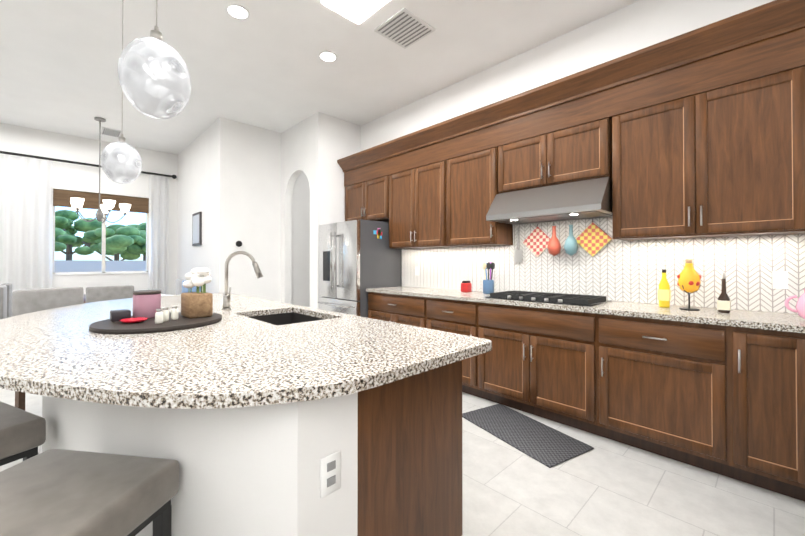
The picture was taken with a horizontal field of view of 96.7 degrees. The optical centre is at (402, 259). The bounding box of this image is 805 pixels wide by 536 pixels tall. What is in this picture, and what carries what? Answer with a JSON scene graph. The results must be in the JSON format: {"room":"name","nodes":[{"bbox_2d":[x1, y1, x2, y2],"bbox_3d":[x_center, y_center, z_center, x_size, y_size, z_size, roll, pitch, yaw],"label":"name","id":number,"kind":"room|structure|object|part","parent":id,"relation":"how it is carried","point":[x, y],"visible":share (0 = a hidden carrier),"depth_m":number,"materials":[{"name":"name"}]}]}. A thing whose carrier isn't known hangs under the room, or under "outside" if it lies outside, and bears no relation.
{"room":"dining room and kitchen","nodes":[
{"label":"dining room and kitchen","id":0,"kind":"room"},
{"bbox_2d":[0,123,177,294],"bbox_3d":[-6.961,-0.388,4.733,7.100,3.400,0.140,0,-1,-44],"label":"wall","id":1,"kind":"structure","parent":0,"point":[43,143],"depth_m":6.17,"materials":[{"name":"paint"}]},
{"bbox_2d":[0,151,176,178],"bbox_3d":[-6.093,-1.613,5.384,4.640,0.080,0.138,0,-1,-44],"label":"curtain rod","id":2,"kind":"object","parent":1,"relation":"attached to","point":[67,161],"visible":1,"depth_m":5.87,"materials":[{"name":"black metal"}]},
{"bbox_2d":[0,154,52,291],"bbox_3d":[-5.942,-0.151,5.525,0.770,2.880,0.083,0,-1,-44],"label":"curtain","id":3,"kind":"object","parent":2,"relation":"hanging from","point":[26,222],"visible":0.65,"depth_m":5.60,"materials":[{"name":"white fabric"}]},
{"bbox_2d":[148,175,168,294],"bbox_3d":[-4.628,-0.141,6.791,0.320,2.880,0.083,0,-1,-44],"label":"curtain","id":4,"kind":"object","parent":2,"relation":"hanging from","point":[158,273],"visible":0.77,"depth_m":6.80,"materials":[{"name":"white fabric"}]},
{"bbox_2d":[52,206,148,274],"bbox_3d":[-5.287,-0.444,6.332,1.330,1.421,0.142,0,-1,-44],"label":"window","id":5,"kind":"structure","parent":1,"relation":"in","point":[104,255],"depth_m":6.32,"materials":[{"name":"white plastic"}]},
{"bbox_2d":[53,189,148,212],"bbox_3d":[-5.261,-1.010,6.310,1.320,0.285,0.027,0,-1,-44],"label":"window shade","id":6,"kind":"object","parent":1,"relation":"attached to","point":[61,197],"visible":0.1,"depth_m":6.23,"materials":[{"name":"brown wood"}]},
{"bbox_2d":[177,120,216,292],"bbox_3d":[-3.569,-0.375,6.218,0.153,3.400,2.430,0,-1,-44],"label":"wall","id":7,"kind":"structure","parent":0,"point":[197,174],"depth_m":5.98,"materials":[{"name":"paint"}]},
{"bbox_3d":[-3.460,-0.502,6.019,0.031,0.550,0.450,0,-1,-44],"label":"picture frame","id":8,"kind":"part","parent":7,"relation":"part of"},
{"bbox_2d":[217,117,309,306],"bbox_3d":[-1.772,-0.376,6.179,2.620,3.400,0.120,0,-1,-44],"label":"wall","id":9,"kind":"structure","parent":0,"point":[248,186],"depth_m":5.60,"materials":[{"name":"paint"}]},
{"bbox_2d":[236,241,241,246],"bbox_3d":[-2.470,-0.232,5.403,0.090,0.090,0.023,0,-1,-44],"label":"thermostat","id":10,"kind":"object","parent":9,"relation":"attached to","point":[238,243],"visible":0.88,"depth_m":5.39,"materials":[{"name":"black plastic"}]},
{"bbox_2d":[281,114,313,307],"bbox_3d":[-1.593,-0.381,5.547,0.120,3.400,1.040,0,-1,-44],"label":"wall","id":11,"kind":"structure","parent":0,"point":[297,150],"depth_m":5.68,"materials":[{"name":"paint"}]},
{"bbox_2d":[0,0,638,154],"bbox_3d":[-2.864,-2.158,2.370,9.700,0.100,9.450,0,-1,-44],"label":"ceiling","id":12,"kind":"structure","parent":0,"point":[264,65],"depth_m":3.68,"materials":[{"name":"paint"}]},
{"bbox_2d":[70,117,130,222],"bbox_3d":[-4.455,-1.314,5.307,0.691,1.535,0.721,0,-1,-44],"label":"chandelier","id":13,"kind":"object","parent":12,"relation":"hanging from","point":[106,206],"visible":1,"depth_m":5.26,"materials":[{"name":"white glass"}]},
{"bbox_2d":[101,127,122,136],"bbox_3d":[-4.763,-2.071,5.852,0.250,0.013,0.400,0,-1,-44],"label":"ceiling vent","id":14,"kind":"object","parent":12,"relation":"in","point":[111,132],"visible":0.94,"depth_m":5.83,"materials":[{"name":"white metal"}]},
{"bbox_2d":[100,8,141,183],"bbox_3d":[-2.172,-1.342,2.774,0.256,1.520,0.256,0,-1,-44],"label":"pendant light","id":15,"kind":"object","parent":12,"relation":"hanging from","point":[120,160],"visible":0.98,"depth_m":2.69,"materials":[{"name":"clear glass"}]},
{"bbox_2d":[118,0,190,118],"bbox_3d":[-1.040,-1.355,1.517,0.256,1.515,0.256,0,-1,-44],"label":"pendant light","id":16,"kind":"object","parent":12,"relation":"hanging from","point":[154,77],"visible":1,"depth_m":1.43,"materials":[{"name":"clear glass"}]},
{"bbox_2d":[225,4,249,19],"bbox_3d":[-1.398,-2.098,3.040,0.190,0.006,0.190,0,-1,-44],"label":"recessed light","id":17,"kind":"object","parent":12,"relation":"in","point":[237,11],"visible":1,"depth_m":3.03,"materials":[{"name":"white plastic"}]},
{"bbox_2d":[319,51,336,61],"bbox_3d":[-0.771,-2.093,3.700,0.190,0.006,0.190,0,-1,-44],"label":"recessed light","id":18,"kind":"object","parent":12,"relation":"in","point":[326,56],"visible":1,"depth_m":3.69,"materials":[{"name":"white"}]},
{"bbox_2d":[321,0,388,23],"bbox_3d":[-0.354,-2.099,2.879,0.380,0.007,0.500,0,-1,-44],"label":"ceiling light panel","id":19,"kind":"object","parent":12,"relation":"attached to","point":[358,11],"visible":1,"depth_m":2.98,"materials":[{"name":"white"}]},
{"bbox_2d":[374,7,435,48],"bbox_3d":[0.021,-2.093,3.268,0.400,0.013,0.400,0,-1,-44],"label":"ceiling vent","id":20,"kind":"object","parent":12,"relation":"in","point":[404,28],"visible":1,"depth_m":3.25,"materials":[{"name":"white metal"}]},
{"bbox_2d":[313,112,360,308],"bbox_3d":[-0.628,-0.380,5.670,1.680,3.400,0.120,0,-1,-44],"label":"wall","id":21,"kind":"structure","parent":0,"point":[335,139],"depth_m":5.17,"materials":[{"name":"paint"}]},
{"bbox_2d":[0,388,804,535],"bbox_3d":[-2.864,1.322,2.341,9.700,0.060,9.450,0,-1,-44],"label":"floor","id":22,"kind":"structure","parent":0,"point":[606,487],"depth_m":1.95,"materials":[{"name":"tile"}]},
{"bbox_2d":[0,285,6,319],"bbox_3d":[-4.773,0.820,4.499,0.460,0.979,0.460,0,-1,-44],"label":"dining chair","id":23,"kind":"object","parent":22,"relation":"on","point":[3,301],"visible":0.17,"depth_m":4.25,"materials":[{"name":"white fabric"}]},
{"bbox_2d":[2,283,11,317],"bbox_3d":[-5.259,0.824,5.003,0.460,0.979,0.460,0,-1,-44],"label":"dining chair","id":24,"kind":"object","parent":22,"relation":"on","point":[9,299],"visible":0.17,"depth_m":4.78,"materials":[{"name":"grey fabric"}]},
{"bbox_2d":[0,401,45,465],"bbox_3d":[-1.633,0.937,1.252,0.460,0.689,0.420,0,-1,25],"label":"stool","id":25,"kind":"object","parent":22,"relation":"on","point":[23,434],"visible":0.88,"depth_m":1.30,"materials":[{"name":"fabric"}]},
{"bbox_2d":[12,286,83,410],"bbox_3d":[-2.689,0.766,2.869,0.460,1.059,0.460,0,0,14],"label":"counter chair","id":26,"kind":"object","parent":22,"relation":"on","point":[26,301],"visible":0.23,"depth_m":2.82,"materials":[{"name":"grey fabric"}]},
{"bbox_2d":[0,449,178,535],"bbox_3d":[-0.914,0.934,0.890,0.460,0.689,0.420,0,0,8],"label":"stool","id":27,"kind":"object","parent":22,"relation":"on","point":[56,492],"visible":1,"depth_m":0.93,"materials":[{"name":"fabric"}]},
{"bbox_2d":[86,285,133,302],"bbox_3d":[-3.698,0.820,4.507,0.460,0.979,0.460,0,-1,-44],"label":"dining chair","id":28,"kind":"object","parent":22,"relation":"on","point":[99,293],"visible":0.29,"depth_m":4.33,"materials":[{"name":"grey fabric"}]},
{"bbox_2d":[176,279,182,294],"bbox_3d":[-3.849,0.831,5.875,0.460,0.979,0.460,0,-1,-44],"label":"dining chair","id":29,"kind":"object","parent":22,"relation":"on","point":[178,286],"visible":0.12,"depth_m":5.99,"materials":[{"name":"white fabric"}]},
{"bbox_2d":[161,280,200,295],"bbox_3d":[-3.231,0.817,5.131,0.548,1.002,0.634,0,-1,26],"label":"chair","id":30,"kind":"object","parent":22,"relation":"on","point":[184,290],"visible":0.06,"depth_m":5.26,"materials":[{"name":"silver metal"}]},
{"bbox_2d":[135,309,469,535],"bbox_3d":[-1.250,0.836,2.194,1.377,0.906,3.057,0,-1,-44],"label":"kitchen island","id":31,"kind":"object","parent":22,"relation":"on","point":[386,460],"depth_m":1.12,"materials":[{"name":"wood"}]},
{"bbox_2d":[0,293,491,456],"bbox_3d":[-1.348,0.364,2.109,1.652,0.035,3.300,0,-1,-44],"label":"island countertop","id":32,"kind":"structure","parent":31,"relation":"on","point":[159,394],"depth_m":1.20,"materials":[{"name":"beige stone"}]},
{"bbox_2d":[89,312,221,333],"bbox_3d":[-1.291,0.333,1.914,0.580,0.021,0.580,0,-1,-44],"label":"tray","id":33,"kind":"object","parent":32,"relation":"on","point":[148,325],"visible":0.65,"depth_m":1.74,"materials":[{"name":"black wood"}]},
{"bbox_2d":[110,309,130,321],"bbox_3d":[-1.490,0.296,1.890,0.080,0.050,0.100,0,-1,-44],"label":"box","id":34,"kind":"object","parent":33,"relation":"on","point":[117,315],"visible":0.88,"depth_m":1.85,"materials":[{"name":"grey"}]},
{"bbox_2d":[120,317,147,322],"bbox_3d":[-1.364,0.313,1.817,0.116,0.016,0.116,0,-1,-44],"label":"dish","id":35,"kind":"object","parent":33,"relation":"on","point":[135,320],"visible":1,"depth_m":1.81,"materials":[{"name":"red ceramic"}]},
{"bbox_2d":[132,290,160,317],"bbox_3d":[-1.424,0.250,1.995,0.132,0.145,0.132,0,-1,-44],"label":"candle","id":36,"kind":"object","parent":33,"relation":"on","point":[146,303],"visible":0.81,"depth_m":1.94,"materials":[{"name":"pink glass"}]},
{"bbox_2d":[155,306,178,323],"bbox_3d":[-1.217,0.285,1.844,0.044,0.072,0.159,0,0,-1],"label":"shakers","id":37,"kind":"object","parent":33,"relation":"on","point":[161,315],"visible":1,"depth_m":1.83,"materials":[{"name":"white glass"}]},
{"bbox_2d":[181,267,212,317],"bbox_3d":[-1.169,0.184,2.042,0.132,0.276,0.184,0,-1,-44],"label":"potted plant","id":38,"kind":"object","parent":33,"relation":"on","point":[197,304],"visible":1,"depth_m":2.00,"materials":[{"name":"wicker"}]},
{"bbox_2d":[221,251,262,309],"bbox_3d":[-1.125,0.146,2.496,0.228,0.405,0.224,0,-1,-44],"label":"faucet","id":39,"kind":"object","parent":32,"relation":"on","point":[227,299],"visible":1,"depth_m":2.47,"materials":[{"name":"silver metal"}]},
{"bbox_2d":[318,219,401,317],"bbox_3d":[-0.613,0.413,4.912,0.822,1.798,0.884,0,-1,-44],"label":"fridge","id":40,"kind":"object","parent":22,"relation":"on","point":[358,258],"visible":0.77,"depth_m":4.59,"materials":[{"name":"grey metal"}]},
{"bbox_2d":[368,292,431,328],"bbox_3d":[0.148,0.853,4.276,0.617,0.906,1.049,0,-1,-44],"label":"base cabinet","id":41,"kind":"object","parent":22,"relation":"on","point":[402,309],"depth_m":4.01,"materials":[{"name":"brown wood"}]},
{"bbox_2d":[366,286,804,332],"bbox_3d":[1.285,0.372,3.087,0.637,0.035,4.347,0,-1,-44],"label":"countertop","id":42,"kind":"structure","parent":41,"relation":"on","point":[786,322],"depth_m":2.41,"materials":[{"name":"stone"}]},
{"bbox_2d":[461,281,471,291],"bbox_3d":[0.698,0.298,3.915,0.100,0.124,0.080,0,-1,-44],"label":"canister","id":43,"kind":"object","parent":42,"relation":"on","point":[466,286],"visible":0.98,"depth_m":3.88,"materials":[{"name":"red ceramic"}]},
{"bbox_2d":[482,262,494,293],"bbox_3d":[0.895,0.194,3.711,0.114,0.328,0.146,0,-1,-44],"label":"utensil crock","id":44,"kind":"object","parent":42,"relation":"on","point":[488,286],"visible":0.94,"depth_m":3.68,"materials":[{"name":"blue ceramic"}]},
{"bbox_2d":[485,291,611,306],"bbox_3d":[1.249,0.332,3.127,0.500,0.044,0.900,0,-1,-44],"label":"cooktop","id":45,"kind":"object","parent":42,"relation":"in","point":[571,299],"visible":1,"depth_m":2.97,"materials":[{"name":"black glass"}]},
{"bbox_2d":[658,269,670,306],"bbox_3d":[1.911,0.212,2.613,0.068,0.274,0.068,0,-1,-44],"label":"oil bottle","id":46,"kind":"object","parent":42,"relation":"on","point":[664,294],"visible":1,"depth_m":2.59,"materials":[{"name":"yellow glass"}]},
{"bbox_2d":[677,259,701,310],"bbox_3d":[1.980,0.174,2.472,0.133,0.349,0.133,0,-1,-44],"label":"decorative jar","id":47,"kind":"object","parent":42,"relation":"on","point":[689,277],"visible":1,"depth_m":2.44,"materials":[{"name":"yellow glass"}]},
{"bbox_2d":[717,273,730,312],"bbox_3d":[2.090,0.217,2.327,0.062,0.259,0.062,0,-1,-44],"label":"bottle","id":48,"kind":"object","parent":42,"relation":"on","point":[723,303],"visible":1,"depth_m":2.31,"materials":[{"name":"black glass"}]},
{"bbox_2d":[785,289,804,318],"bbox_3d":[2.278,0.255,1.988,0.167,0.178,0.212,0,-1,-44],"label":"pitcher","id":49,"kind":"object","parent":42,"relation":"on","point":[800,306],"visible":1,"depth_m":2.00,"materials":[{"name":"pink ceramic"}]},
{"bbox_2d":[432,298,483,398],"bbox_3d":[0.682,0.849,3.722,0.617,0.906,0.789,0,-1,-44],"label":"base cabinet","id":50,"kind":"object","parent":22,"relation":"on","point":[452,316],"depth_m":3.38,"materials":[{"name":"brown wood"}]},
{"bbox_2d":[462,403,593,467],"bbox_3d":[0.887,1.289,2.701,0.460,0.011,0.880,0,-1,-30],"label":"kitchen mat","id":51,"kind":"object","parent":22,"relation":"on","point":[546,445],"visible":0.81,"depth_m":2.60,"materials":[{"name":"grey rubber"}]},
{"bbox_2d":[484,303,611,439],"bbox_3d":[1.255,0.844,3.128,0.617,0.906,1.159,0,-1,-44],"label":"base cabinet","id":52,"kind":"object","parent":22,"relation":"on","point":[550,364],"depth_m":2.80,"materials":[{"name":"brown wood"}]},
{"bbox_2d":[608,315,751,484],"bbox_3d":[1.848,0.838,2.512,0.617,0.906,0.848,0,-1,-44],"label":"base cabinet","id":53,"kind":"object","parent":22,"relation":"on","point":[728,401],"depth_m":2.20,"materials":[{"name":"brown wood"}]},
{"bbox_2d":[752,328,791,496],"bbox_3d":[2.181,0.836,2.166,0.617,0.906,0.408,0,-1,-44],"label":"base cabinet","id":54,"kind":"object","parent":22,"relation":"on","point":[771,349],"depth_m":1.93,"materials":[{"name":"brown wood"}]},
{"bbox_2d":[792,332,804,501],"bbox_3d":[2.073,0.829,1.353,0.708,0.906,0.761,0,-1,-44],"label":"base cabinet","id":55,"kind":"object","parent":22,"relation":"on","point":[798,339],"depth_m":1.86,"materials":[{"name":"brown wood"}]},
{"bbox_2d":[337,0,804,248],"bbox_3d":[1.031,-0.811,3.508,0.432,1.325,5.292,0,-1,-44],"label":"upper cabinet","id":56,"kind":"object","parent":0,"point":[698,133],"visible":0.94,"depth_m":2.60,"materials":[{"name":"brown wood"}]},
{"bbox_2d":[361,0,795,248],"bbox_3d":[1.280,-0.397,3.663,0.140,3.400,5.420,0,-1,-44],"label":"wall","id":57,"kind":"structure","parent":0,"point":[634,26],"depth_m":3.34,"materials":[{"name":"paint"}]},
{"bbox_2d":[486,177,611,224],"bbox_3d":[1.305,-0.491,3.160,0.517,0.280,0.980,0,-1,-44],"label":"range hood","id":58,"kind":"object","parent":57,"relation":"attached to","point":[587,199],"visible":0.96,"depth_m":2.97,"materials":[{"name":"silver metal"}]},
{"bbox_2d":[514,219,611,261],"bbox_3d":[1.409,-0.158,3.292,0.125,0.375,0.899,0,-1,-44],"label":"decor","id":59,"kind":"object","parent":58,"relation":"hanging from","point":[592,239],"visible":1,"depth_m":3.19,"materials":[{"name":"multicoloured"}]},
{"bbox_2d":[402,217,804,313],"bbox_3d":[1.504,0.000,3.312,0.013,0.710,4.330,0,-1,-44],"label":"backsplash","id":60,"kind":"structure","parent":57,"relation":"attached to","point":[612,269],"depth_m":2.94,"materials":[{"name":"tile"}]},
{"bbox_2d":[415,267,418,274],"bbox_3d":[0.192,0.154,4.658,0.005,0.115,0.070,0,-1,-44],"label":"outlet","id":61,"kind":"object","parent":60,"relation":"attached to","point":[416,268],"depth_m":4.66,"materials":[{"name":"white plastic"}]},
{"bbox_2d":[772,271,787,288],"bbox_3d":[2.448,0.134,2.318,0.005,0.115,0.070,0,-1,-44],"label":"outlet","id":62,"kind":"object","parent":60,"relation":"attached to","point":[779,279],"depth_m":2.32,"materials":[{"name":"white plastic"}]},
{"label":"outside","id":63,"kind":"structure","parent":0,"visible":0},
{"bbox_3d":[-18.564,1.503,19.131,50.000,0.100,36.680,0,-1,-44],"label":"ground","id":64,"kind":"structure","parent":63,"visible":0},
{"bbox_2d":[55,227,76,251],"bbox_3d":[-15.544,-0.061,14.011,4.168,2.942,4.131,0,-1,-44],"label":"tree","id":65,"kind":"object","parent":64,"relation":"on","point":[62,238],"visible":0.17,"depth_m":15.16,"materials":[{"name":"green plant"}]},
{"bbox_2d":[55,210,125,259],"bbox_3d":[-16.551,-0.542,18.579,4.110,3.982,4.756,0,-1,-44],"label":"tree","id":66,"kind":"object","parent":64,"relation":"on","point":[64,219],"visible":0.38,"depth_m":18.04,"materials":[{"name":"green plant"}]},
{"bbox_2d":[55,260,145,271],"bbox_3d":[-9.847,0.707,10.095,40.000,1.340,0.200,0,-1,-44],"label":"wall","id":67,"kind":"structure","parent":64,"relation":"on","point":[75,266],"depth_m":10.65,"materials":[{"name":"beige"}]},
{"bbox_2d":[75,226,145,260],"bbox_3d":[-11.943,0.015,15.310,3.484,2.811,2.441,0,-1,28],"label":"tree","id":68,"kind":"object","parent":64,"relation":"on","point":[127,243],"visible":0.85,"depth_m":14.71,"materials":[{"name":"green plant"}]},
{"bbox_2d":[127,222,145,260],"bbox_3d":[-16.164,-0.409,21.826,4.490,3.768,4.718,0,-1,-44],"label":"tree","id":69,"kind":"object","parent":64,"relation":"on","point":[141,227],"visible":0.12,"depth_m":21.57,"materials":[{"name":"green plant"}]}
]}

